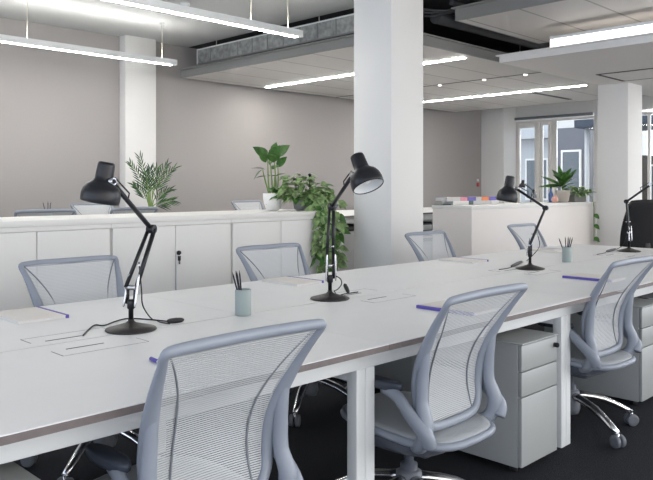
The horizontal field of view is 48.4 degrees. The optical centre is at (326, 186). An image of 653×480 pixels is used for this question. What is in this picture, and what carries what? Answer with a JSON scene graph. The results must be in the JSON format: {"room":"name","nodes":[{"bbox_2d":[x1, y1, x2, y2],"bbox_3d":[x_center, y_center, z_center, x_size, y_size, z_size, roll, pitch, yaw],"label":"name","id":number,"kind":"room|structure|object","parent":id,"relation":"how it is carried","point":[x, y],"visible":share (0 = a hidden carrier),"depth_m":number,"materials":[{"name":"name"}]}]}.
{"room":"open-plan office","nodes":[
{"label":"open-plan office","id":0,"kind":"room"},
{"bbox_2d":[119,35,155,213],"bbox_3d":[-2.531,-0.375,9.744,0.460,3.250,0.160,0,0,-45],"label":"column","id":1,"kind":"structure","parent":0,"point":[137,79],"depth_m":9.64,"materials":[{"name":"white paint"}]},
{"bbox_2d":[0,17,480,216],"bbox_3d":[-2.641,-0.375,9.889,18.250,3.250,0.200,0,0,-45],"label":"wall","id":2,"kind":"structure","parent":0,"point":[59,110],"depth_m":10.31,"materials":[{"name":"grey paint"}]},
{"bbox_2d":[0,0,534,55],"bbox_3d":[1.517,-2.100,5.731,18.250,0.200,11.960,0,0,-45],"label":"ceiling","id":3,"kind":"structure","parent":0,"point":[97,16],"depth_m":8.62,"materials":[{"name":"grey paint"}]},
{"bbox_2d":[0,0,176,65],"bbox_3d":[-3.582,-1.750,7.294,4.850,0.500,0.060,0,0,-45],"label":"linear light","id":4,"kind":"object","parent":3,"relation":"hanging from","point":[9,39],"visible":1,"depth_m":8.11,"materials":[{"name":"white metal"}]},
{"bbox_2d":[0,41,170,65],"bbox_3d":[-3.596,-1.504,7.280,4.750,0.008,0.048,0,0,-45],"label":"diffuser","id":5,"kind":"object","parent":4,"relation":"attached to","point":[25,43],"depth_m":8.17,"materials":[{"name":"white"}]},
{"bbox_2d":[180,2,189,5],"bbox_3d":[-1.540,-1.969,7.900,0.109,0.062,0.109,0,0,-45],"label":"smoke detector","id":6,"kind":"object","parent":3,"relation":"attached to","point":[181,3],"visible":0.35,"depth_m":7.86,"materials":[{"name":"white plastic"}]},
{"bbox_2d":[106,0,302,37],"bbox_3d":[-1.952,-1.750,5.629,4.800,0.500,0.060,0,0,-45],"label":"linear light","id":7,"kind":"object","parent":3,"relation":"hanging from","point":[158,5],"visible":1,"depth_m":6.51,"materials":[{"name":"white metal"}]},
{"bbox_2d":[197,13,353,64],"bbox_3d":[-0.481,-1.854,8.867,0.060,0.288,3.720,0,0,-45],"label":"air plenum","id":8,"kind":"object","parent":3,"relation":"hanging from","point":[342,25],"visible":0.68,"depth_m":9.00,"materials":[{"name":"silver metal"}]},
{"bbox_2d":[177,33,643,111],"bbox_3d":[1.633,-1.752,11.003,6.570,0.496,3.890,0,0,-45],"label":"raft","id":9,"kind":"object","parent":3,"relation":"hanging from","point":[459,78],"visible":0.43,"depth_m":9.83,"materials":[{"name":"grey"}]},
{"bbox_2d":[262,73,353,87],"bbox_3d":[-0.281,-1.513,10.278,1.887,0.030,0.109,0,0,45],"label":"linear light","id":10,"kind":"object","parent":9,"relation":"attached to","point":[353,73],"depth_m":10.25,"materials":[{"name":"white plastic"}]},
{"bbox_2d":[423,56,467,64],"bbox_3d":[1.391,-1.513,8.606,0.674,0.030,0.109,0,0,45],"label":"linear light","id":11,"kind":"object","parent":9,"relation":"attached to","point":[465,56],"depth_m":8.60,"materials":[{"name":"white plastic"}]},
{"bbox_2d":[423,84,586,102],"bbox_3d":[2.581,-1.513,11.986,3.600,0.030,0.060,0,0,45],"label":"linear light","id":12,"kind":"object","parent":9,"relation":"attached to","point":[586,84],"visible":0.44,"depth_m":11.63,"materials":[{"name":"white plastic"}]},
{"bbox_2d":[423,8,454,16],"bbox_3d":[1.137,-1.876,7.642,0.826,0.170,0.224,0,0,15],"label":"cable","id":13,"kind":"object","parent":3,"relation":"hanging from","point":[436,12],"visible":0.33,"depth_m":7.58,"materials":[{"name":"grey plastic"}]},
{"bbox_2d":[449,0,465,6],"bbox_3d":[3.500,-1.930,9.793,6.200,0.060,0.060,0,0,-45],"label":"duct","id":14,"kind":"object","parent":3,"relation":"hanging from","point":[452,2],"visible":0.09,"depth_m":7.62,"materials":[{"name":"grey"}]},
{"bbox_2d":[430,13,549,48],"bbox_3d":[3.497,-1.800,9.973,6.551,0.139,0.150,0,0,-44],"label":"duct","id":15,"kind":"object","parent":3,"relation":"hanging from","point":[448,20],"visible":0.32,"depth_m":8.19,"materials":[{"name":"grey metal"}]},
{"bbox_2d":[451,0,652,43],"bbox_3d":[4.289,-1.850,5.632,1.730,0.300,6.800,0,0,-45],"label":"raft","id":16,"kind":"object","parent":3,"relation":"hanging from","point":[535,21],"visible":0.9,"depth_m":7.24,"materials":[{"name":"grey"}]},
{"bbox_2d":[496,28,652,96],"bbox_3d":[5.979,-1.682,7.322,4.830,0.636,6.800,0,0,-45],"label":"raft","id":17,"kind":"object","parent":3,"relation":"hanging from","point":[624,59],"visible":0.92,"depth_m":7.92,"materials":[{"name":"white"}]},
{"bbox_2d":[550,20,652,46],"bbox_3d":[4.518,-1.516,5.530,0.130,0.120,6.030,0,0,-45],"label":"linear light","id":18,"kind":"object","parent":17,"relation":"attached to","point":[642,27],"visible":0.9,"depth_m":7.22,"materials":[{"name":"white plastic"}]},
{"bbox_2d":[596,68,652,80],"bbox_3d":[3.808,-1.369,8.849,0.780,0.010,0.730,0,0,-45],"label":"grille","id":19,"kind":"object","parent":17,"relation":"attached to","point":[645,73],"depth_m":8.83,"materials":[{"name":"grey metal"}]},
{"bbox_2d":[13,293,652,479],"bbox_3d":[1.517,1.300,5.731,18.250,0.100,11.960,0,0,-45],"label":"floor","id":20,"kind":"structure","parent":0,"point":[318,447],"depth_m":3.38,"materials":[{"name":"carpet"}]},
{"bbox_2d":[0,461,39,479],"bbox_3d":[-0.983,0.964,1.775,0.324,0.572,0.624,0,0,-45],"label":"drawer pedestal","id":21,"kind":"object","parent":20,"relation":"on","point":[10,470],"visible":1,"depth_m":1.72,"materials":[{"name":"silver metal"}]},
{"bbox_2d":[14,209,75,216],"bbox_3d":[-2.526,0.714,6.097,0.677,1.071,0.715,0,0,-45],"label":"mesh office chair","id":22,"kind":"object","parent":20,"relation":"on","point":[33,212],"visible":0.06,"depth_m":5.86,"materials":[{"name":"grey plastic"}]},
{"bbox_2d":[0,224,110,310],"bbox_3d":[-1.995,0.748,4.682,0.998,1.005,0.638,0,0,-45],"label":"storage cabinet","id":23,"kind":"object","parent":20,"relation":"on","point":[21,244],"visible":0.2,"depth_m":4.49,"materials":[{"name":"white metal"}]},
{"bbox_2d":[70,203,112,214],"bbox_3d":[-2.375,0.714,7.925,0.677,1.071,0.715,0,0,-45],"label":"mesh office chair","id":24,"kind":"object","parent":20,"relation":"on","point":[90,205],"visible":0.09,"depth_m":8.10,"materials":[{"name":"grey plastic"}]},
{"bbox_2d":[18,255,176,479],"bbox_3d":[-0.989,0.797,3.314,0.677,0.906,0.715,0,0,-45],"label":"mesh office chair","id":25,"kind":"object","parent":20,"relation":"on","point":[24,267],"visible":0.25,"depth_m":3.44,"materials":[{"name":"grey fabric"}]},
{"bbox_2d":[110,207,157,213],"bbox_3d":[-1.993,0.714,6.697,0.715,1.071,0.677,0,0,39],"label":"mesh office chair","id":26,"kind":"object","parent":20,"relation":"on","point":[123,209],"visible":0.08,"depth_m":6.47,"materials":[{"name":"grey plastic"}]},
{"bbox_2d":[110,219,231,297],"bbox_3d":[-1.286,0.748,5.387,0.998,1.005,0.642,0,0,-45],"label":"storage cabinet","id":27,"kind":"object","parent":20,"relation":"on","point":[183,254],"visible":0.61,"depth_m":5.18,"materials":[{"name":"white"}]},
{"bbox_2d":[85,319,326,479],"bbox_3d":[-0.439,0.797,1.982,0.677,0.906,0.715,0,0,-45],"label":"mesh office chair","id":28,"kind":"object","parent":20,"relation":"on","point":[271,432],"visible":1,"depth_m":1.85,"materials":[{"name":"grey fabric"}]},
{"bbox_2d":[231,200,263,209],"bbox_3d":[-0.798,0.714,9.388,0.677,1.071,0.715,0,0,-45],"label":"mesh office chair","id":29,"kind":"object","parent":20,"relation":"on","point":[244,205],"visible":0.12,"depth_m":9.58,"materials":[{"name":"grey plastic"}]},
{"bbox_2d":[231,216,323,283],"bbox_3d":[-0.581,0.748,6.096,0.998,1.005,0.638,0,0,-45],"label":"storage cabinet","id":30,"kind":"object","parent":20,"relation":"on","point":[251,231],"visible":0.29,"depth_m":5.81,"materials":[{"name":"white"}]},
{"bbox_2d":[236,243,346,426],"bbox_3d":[-0.084,0.797,4.135,0.677,0.906,0.715,0,0,-45],"label":"mesh office chair","id":31,"kind":"object","parent":20,"relation":"on","point":[310,389],"visible":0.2,"depth_m":4.23,"materials":[{"name":"grey fabric"}]},
{"bbox_2d":[0,244,652,479],"bbox_3d":[0.203,0.885,3.509,7.348,0.731,1.565,0,0,-45],"label":"desk","id":32,"kind":"object","parent":20,"relation":"on","point":[61,387],"visible":0.77,"depth_m":2.67,"materials":[{"name":"white laminate"}]},
{"bbox_2d":[0,306,68,324],"bbox_3d":[-1.194,0.513,2.914,0.202,0.014,0.285,0,0,-45],"label":"notebook","id":33,"kind":"object","parent":32,"relation":"on","point":[32,314],"visible":1,"depth_m":2.87,"materials":[{"name":"white paper"}]},
{"bbox_2d":[80,161,183,335],"bbox_3d":[-0.751,0.217,2.656,0.270,0.616,0.412,0,0,24],"label":"desk lamp","id":34,"kind":"object","parent":32,"relation":"on","point":[103,189],"visible":1,"depth_m":2.59,"materials":[{"name":"grey metal"}]},
{"bbox_2d":[167,318,183,322],"bbox_3d":[-0.577,0.510,2.775,0.066,0.020,0.020,0,0,-28],"label":"switch","id":35,"kind":"object","parent":34,"relation":"attached to","point":[172,320],"depth_m":2.77,"materials":[{"name":"black plastic"}]},
{"bbox_2d":[149,356,157,362],"bbox_3d":[-0.500,0.514,2.142,0.012,0.012,0.085,0,0,-37],"label":"marker pen","id":36,"kind":"object","parent":32,"relation":"on","point":[151,358],"visible":0.46,"depth_m":2.15,"materials":[{"name":"purple plastic"}]},
{"bbox_2d":[235,288,250,315],"bbox_3d":[-0.339,0.468,2.949,0.065,0.105,0.065,0,0,-45],"label":"pencil cup","id":37,"kind":"object","parent":32,"relation":"on","point":[242,297],"visible":1,"depth_m":2.92,"materials":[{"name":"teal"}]},
{"bbox_2d":[239,270,241,289],"bbox_3d":[-0.345,0.431,2.953,0.025,0.184,0.006,0,0,29],"label":"pencil","id":38,"kind":"object","parent":37,"relation":"in","point":[239,270],"visible":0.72,"depth_m":2.95,"materials":[{"name":"grey"}]},
{"bbox_2d":[261,276,323,285],"bbox_3d":[-0.187,0.513,3.964,0.285,0.014,0.202,0,0,44],"label":"notebook","id":39,"kind":"object","parent":32,"relation":"on","point":[287,280],"visible":1,"depth_m":3.94,"materials":[{"name":"white paper"}]},
{"bbox_2d":[310,152,383,301],"bbox_3d":[0.074,0.187,3.263,0.263,0.670,0.594,0,0,-9],"label":"desk lamp","id":40,"kind":"object","parent":32,"relation":"on","point":[364,179],"visible":1,"depth_m":3.20,"materials":[{"name":"grey metal"}]},
{"bbox_2d":[343,283,349,292],"bbox_3d":[0.096,0.486,3.479,0.021,0.054,0.066,0,0,16],"label":"switch","id":41,"kind":"object","parent":40,"relation":"attached to","point":[346,287],"depth_m":3.47,"materials":[{"name":"black plastic"}]},
{"bbox_2d":[416,300,497,315],"bbox_3d":[0.557,0.513,3.088,0.202,0.014,0.285,0,0,-45],"label":"notebook","id":42,"kind":"object","parent":32,"relation":"on","point":[435,306],"visible":0.5,"depth_m":3.08,"materials":[{"name":"white paper"}]},
{"bbox_2d":[438,257,487,263],"bbox_3d":[0.959,0.513,5.095,0.202,0.014,0.285,0,0,-45],"label":"notebook","id":43,"kind":"object","parent":32,"relation":"on","point":[451,259],"visible":1,"depth_m":5.07,"materials":[{"name":"white paper"}]},
{"bbox_2d":[496,175,548,270],"bbox_3d":[1.300,0.224,4.818,0.335,0.603,0.612,0,0,11],"label":"desk lamp","id":44,"kind":"object","parent":32,"relation":"on","point":[507,193],"visible":1,"depth_m":4.81,"materials":[{"name":"grey metal"}]},
{"bbox_2d":[511,261,522,266],"bbox_3d":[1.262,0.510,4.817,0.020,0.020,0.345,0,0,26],"label":"switch","id":45,"kind":"object","parent":44,"relation":"attached to","point":[519,262],"depth_m":4.79,"materials":[{"name":"black rubber"}]},
{"bbox_2d":[525,247,561,251],"bbox_3d":[1.800,0.513,5.937,0.202,0.014,0.285,0,0,-45],"label":"notebook","id":46,"kind":"object","parent":32,"relation":"on","point":[536,248],"visible":0.66,"depth_m":5.89,"materials":[{"name":"white paper"}]},
{"bbox_2d":[562,247,571,261],"bbox_3d":[1.666,0.468,5.032,0.065,0.105,0.065,0,0,-45],"label":"pencil cup","id":47,"kind":"object","parent":32,"relation":"on","point":[566,251],"visible":1,"depth_m":5.00,"materials":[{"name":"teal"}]},
{"bbox_2d":[562,273,625,281],"bbox_3d":[1.520,0.513,4.122,0.202,0.014,0.285,0,0,-45],"label":"notebook","id":48,"kind":"object","parent":32,"relation":"on","point":[581,276],"visible":0.69,"depth_m":4.12,"materials":[{"name":"white paper"}]},
{"bbox_2d":[597,182,652,254],"bbox_3d":[2.422,0.183,5.664,0.454,0.674,0.580,0,0,36],"label":"desk lamp","id":49,"kind":"object","parent":32,"relation":"on","point":[626,201],"visible":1,"depth_m":5.85,"materials":[{"name":"grey metal"}]},
{"bbox_2d":[330,231,353,270],"bbox_3d":[0.183,0.900,9.221,1.000,0.700,0.518,0,0,-45],"label":"storage cabinet","id":50,"kind":"object","parent":20,"relation":"on","point":[348,238],"visible":0.02,"depth_m":8.96,"materials":[{"name":"grey"}]},
{"bbox_2d":[335,224,353,231],"bbox_3d":[0.145,0.515,9.153,0.750,0.070,0.360,0,0,-45],"label":"document tray","id":51,"kind":"object","parent":50,"relation":"on","point":[351,226],"visible":0.19,"depth_m":9.07,"materials":[{"name":"black"}]},
{"bbox_2d":[330,207,432,223],"bbox_3d":[-0.177,0.795,9.228,12.398,0.910,1.500,0,0,-45],"label":"desk","id":52,"kind":"object","parent":20,"relation":"on","point":[427,211],"visible":0.02,"depth_m":9.82,"materials":[{"name":"white laminate"}]},
{"bbox_2d":[519,180,534,201],"bbox_3d":[3.134,0.115,11.250,0.335,0.451,0.194,0,0,-45],"label":"desk lamp","id":53,"kind":"object","parent":52,"relation":"on","point":[522,184],"visible":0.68,"depth_m":11.21,"materials":[{"name":"grey"}]},
{"bbox_2d":[374,356,411,391],"bbox_3d":[0.502,0.964,4.448,0.324,0.572,0.624,0,0,-45],"label":"drawer pedestal","id":54,"kind":"object","parent":20,"relation":"on","point":[400,370],"visible":0.12,"depth_m":4.29,"materials":[{"name":"silver metal"}]},
{"bbox_2d":[423,240,432,260],"bbox_3d":[1.279,1.010,10.317,0.900,0.480,0.518,0,0,-45],"label":"storage cabinet","id":55,"kind":"object","parent":20,"relation":"on","point":[432,240],"visible":0.06,"depth_m":10.11,"materials":[{"name":"grey"}]},
{"bbox_2d":[423,221,432,240],"bbox_3d":[1.223,0.630,10.232,0.500,0.280,0.460,0,0,-45],"label":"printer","id":56,"kind":"object","parent":55,"relation":"on","point":[427,226],"visible":0.25,"depth_m":10.19,"materials":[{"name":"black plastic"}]},
{"bbox_2d":[405,230,456,261],"bbox_3d":[1.026,0.797,5.400,0.677,0.906,0.715,0,0,-45],"label":"mesh office chair","id":57,"kind":"object","parent":20,"relation":"on","point":[434,234],"visible":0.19,"depth_m":5.56,"materials":[{"name":"grey fabric"}]},
{"bbox_2d":[336,283,527,479],"bbox_3d":[0.293,0.797,2.692,0.715,0.906,0.677,0,0,44],"label":"mesh office chair","id":58,"kind":"object","parent":20,"relation":"on","point":[415,423],"visible":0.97,"depth_m":2.56,"materials":[{"name":"grey plastic"}]},
{"bbox_2d":[412,328,559,471],"bbox_3d":[0.750,0.964,3.451,0.324,0.572,0.624,0,0,-45],"label":"drawer pedestal","id":59,"kind":"object","parent":20,"relation":"on","point":[525,365],"visible":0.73,"depth_m":3.21,"materials":[{"name":"silver metal"}]},
{"bbox_2d":[432,202,596,258],"bbox_3d":[2.448,0.728,9.071,3.038,1.045,0.534,0,0,-45],"label":"storage cabinet","id":60,"kind":"object","parent":20,"relation":"on","point":[477,229],"visible":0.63,"depth_m":8.31,"materials":[{"name":"white laminate"}]},
{"bbox_2d":[442,201,468,204],"bbox_3d":[1.481,0.182,8.354,0.310,0.045,0.160,0,0,-45],"label":"book","id":61,"kind":"object","parent":60,"relation":"on","point":[443,202],"visible":0.73,"depth_m":8.27,"materials":[{"name":"white paper"}]},
{"bbox_2d":[435,197,460,200],"bbox_3d":[1.381,0.139,8.254,0.265,0.043,0.160,0,0,-45],"label":"book","id":62,"kind":"object","parent":61,"relation":"on","point":[437,198],"visible":1,"depth_m":8.18,"materials":[{"name":"grey paper"}]},
{"bbox_2d":[468,197,475,200],"bbox_3d":[1.635,0.139,8.509,0.166,0.043,0.160,0,0,-45],"label":"book","id":63,"kind":"object","parent":61,"relation":"on","point":[469,198],"visible":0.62,"depth_m":8.45,"materials":[{"name":"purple paper"}]},
{"bbox_2d":[473,200,490,204],"bbox_3d":[1.792,0.182,8.665,0.372,0.045,0.160,0,0,-45],"label":"book","id":64,"kind":"object","parent":60,"relation":"on","point":[482,201],"visible":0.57,"depth_m":8.61,"materials":[{"name":"grey paper"}]},
{"bbox_2d":[491,200,498,203],"bbox_3d":[1.986,0.182,8.859,0.162,0.045,0.160,0,0,-45],"label":"book","id":65,"kind":"object","parent":60,"relation":"on","point":[492,201],"visible":0.52,"depth_m":8.80,"materials":[{"name":"white paper"}]},
{"bbox_2d":[549,187,552,201],"bbox_3d":[2.998,0.102,9.701,0.059,0.205,0.059,0,0,-45],"label":"glass bottle","id":66,"kind":"object","parent":60,"relation":"on","point":[550,192],"visible":0.88,"depth_m":9.68,"materials":[{"name":"blue glass"}]},
{"bbox_2d":[551,195,557,202],"bbox_3d":[2.998,0.158,9.532,0.090,0.095,0.090,0,0,-45],"label":"round vase","id":67,"kind":"object","parent":60,"relation":"on","point":[554,199],"visible":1,"depth_m":9.50,"materials":[{"name":"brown ceramic"}]},
{"bbox_2d":[540,165,578,201],"bbox_3d":[3.158,-0.048,9.823,0.519,0.506,0.551,0,0,-45],"label":"potted plant","id":68,"kind":"object","parent":60,"relation":"on","point":[563,195],"visible":0.98,"depth_m":9.73,"materials":[{"name":"green plant"}]},
{"bbox_2d":[564,186,599,241],"bbox_3d":[3.403,0.360,9.886,0.487,0.762,0.394,0,0,-4],"label":"potted plant","id":69,"kind":"object","parent":60,"relation":"on","point":[581,196],"visible":0.88,"depth_m":9.80,"materials":[{"name":"green plant"}]},
{"bbox_2d":[507,223,547,249],"bbox_3d":[2.094,0.797,6.595,0.677,0.906,0.715,0,0,-45],"label":"mesh office chair","id":70,"kind":"object","parent":20,"relation":"on","point":[510,227],"visible":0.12,"depth_m":6.75,"materials":[{"name":"grey fabric"}]},
{"bbox_2d":[537,255,652,448],"bbox_3d":[1.253,0.797,3.768,0.677,0.906,0.715,0,0,-43],"label":"mesh office chair","id":71,"kind":"object","parent":20,"relation":"on","point":[588,359],"visible":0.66,"depth_m":3.63,"materials":[{"name":"grey plastic"}]},
{"bbox_2d":[544,298,652,404],"bbox_3d":[1.690,0.964,4.419,0.324,0.572,0.624,0,0,-45],"label":"drawer pedestal","id":72,"kind":"object","parent":20,"relation":"on","point":[633,382],"visible":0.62,"depth_m":4.18,"materials":[{"name":"silver metal"}]},
{"bbox_2d":[620,200,652,299],"bbox_3d":[3.172,0.686,7.439,0.618,1.127,0.688,0,0,-3],"label":"office chair","id":73,"kind":"object","parent":20,"relation":"on","point":[640,211],"visible":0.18,"depth_m":7.15,"materials":[{"name":"black fabric"}]},
{"bbox_3d":[-3.409,0.748,3.268,0.998,1.005,0.638,0,0,-45],"label":"storage cabinet","id":74,"kind":"object","parent":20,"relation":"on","visible":0},
{"bbox_2d":[0,209,326,227],"bbox_3d":[-2.000,0.225,4.701,5.020,0.040,0.644,0,0,-45],"label":"countertop","id":75,"kind":"structure","parent":74,"relation":"on","point":[60,220],"depth_m":5.11,"materials":[{"name":"white laminate"}]},
{"bbox_2d":[126,150,179,212],"bbox_3d":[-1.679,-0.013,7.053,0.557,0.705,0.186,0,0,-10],"label":"potted plant","id":76,"kind":"object","parent":75,"relation":"on","point":[148,178],"visible":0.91,"depth_m":7.05,"materials":[{"name":"green plant"}]},
{"bbox_2d":[253,142,289,209],"bbox_3d":[-0.497,-0.097,6.407,0.254,0.603,0.265,0,0,-45],"label":"potted plant","id":77,"kind":"object","parent":75,"relation":"on","point":[274,154],"visible":0.93,"depth_m":6.38,"materials":[{"name":"green plant"}]},
{"bbox_2d":[266,173,350,273],"bbox_3d":[-0.132,0.378,6.351,0.765,1.001,0.484,0,0,29],"label":"potted plant","id":78,"kind":"object","parent":75,"relation":"on","point":[314,198],"visible":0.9,"depth_m":6.19,"materials":[{"name":"green plant"}]},
{"bbox_2d":[354,0,422,268],"bbox_3d":[0.548,-0.375,6.410,0.440,3.250,0.430,0,0,-45],"label":"column","id":79,"kind":"structure","parent":0,"point":[388,34],"depth_m":6.25,"materials":[{"name":"white paint"}]},
{"bbox_2d":[481,107,515,202],"bbox_3d":[3.727,-0.375,15.719,0.500,3.250,0.560,0,0,-45],"label":"column","id":80,"kind":"structure","parent":0,"point":[498,126],"depth_m":15.53,"materials":[{"name":"white paint"}]},
{"bbox_2d":[516,96,652,244],"bbox_3d":[7.951,-0.375,12.024,0.250,3.250,11.760,0,0,-45],"label":"wall","id":81,"kind":"structure","parent":0,"point":[647,102],"depth_m":14.65,"materials":[{"name":"white paint"}]},
{"bbox_2d":[516,119,553,202],"bbox_3d":[4.405,-0.090,15.479,0.160,2.680,0.940,0,0,-45],"label":"door","id":82,"kind":"structure","parent":81,"relation":"in","point":[538,124],"depth_m":15.36,"materials":[{"name":"white"}]},
{"bbox_2d":[540,122,550,201],"bbox_3d":[4.621,-0.090,15.291,0.060,2.560,0.250,0,0,-45],"label":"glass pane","id":83,"kind":"object","parent":82,"relation":"attached to","point":[542,124],"depth_m":15.32,"materials":[{"name":"white"}]},
{"bbox_2d":[514,112,592,120],"bbox_3d":[4.656,-1.456,15.093,0.070,0.067,1.820,0,0,-45],"label":"roller blind","id":84,"kind":"object","parent":81,"relation":"attached to","point":[586,113],"visible":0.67,"depth_m":14.99,"materials":[{"name":"grey fabric"}]},
{"bbox_2d":[554,116,593,200],"bbox_3d":[5.091,-0.090,14.863,0.060,2.680,0.900,0,0,-45],"label":"window","id":85,"kind":"structure","parent":81,"relation":"in","point":[556,120],"depth_m":15.13,"materials":[{"name":"white"}]},
{"bbox_2d":[642,111,652,199],"bbox_3d":[6.785,-0.090,13.170,0.060,2.680,3.530,0,0,-45],"label":"window","id":86,"kind":"structure","parent":81,"relation":"in","point":[648,114],"depth_m":13.79,"materials":[{"name":"white"}]},
{"bbox_2d":[598,82,641,245],"bbox_3d":[3.967,-0.375,9.815,0.470,3.250,0.410,0,0,-45],"label":"column","id":87,"kind":"structure","parent":0,"point":[619,104],"depth_m":9.65,"materials":[{"name":"white paint"}]},
{"label":"outside","id":88,"kind":"structure","parent":0,"visible":0},
{"bbox_3d":[19.887,1.460,32.615,45.750,0.180,42.000,0,0,-45],"label":"ground","id":89,"kind":"structure","parent":88,"visible":0},
{"bbox_2d":[558,127,592,201],"bbox_3d":[8.354,-0.180,22.355,3.570,3.100,1.100,0,0,-45],"label":"building","id":90,"kind":"structure","parent":89,"relation":"on","point":[571,141],"depth_m":21.02,"materials":[{"name":"white"}]},
{"bbox_2d":[521,110,646,202],"bbox_3d":[7.460,-3.130,31.785,8.500,9.000,9.600,0,0,-45],"label":"building","id":91,"kind":"structure","parent":89,"relation":"on","point":[527,134],"depth_m":26.45,"materials":[{"name":"grey"}]},
{"bbox_2d":[574,115,652,201],"bbox_3d":[8.202,-0.165,18.102,2.200,3.070,3.200,0,0,-45],"label":"canopy","id":92,"kind":"object","parent":89,"relation":"on","point":[587,124],"visible":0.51,"depth_m":18.47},
{"bbox_2d":[642,155,652,199],"bbox_3d":[14.294,0.170,23.840,6.070,2.400,9.500,0,0,-45],"label":"building","id":93,"kind":"structure","parent":89,"relation":"on","point":[644,157],"depth_m":23.58,"materials":[{"name":"brick"}]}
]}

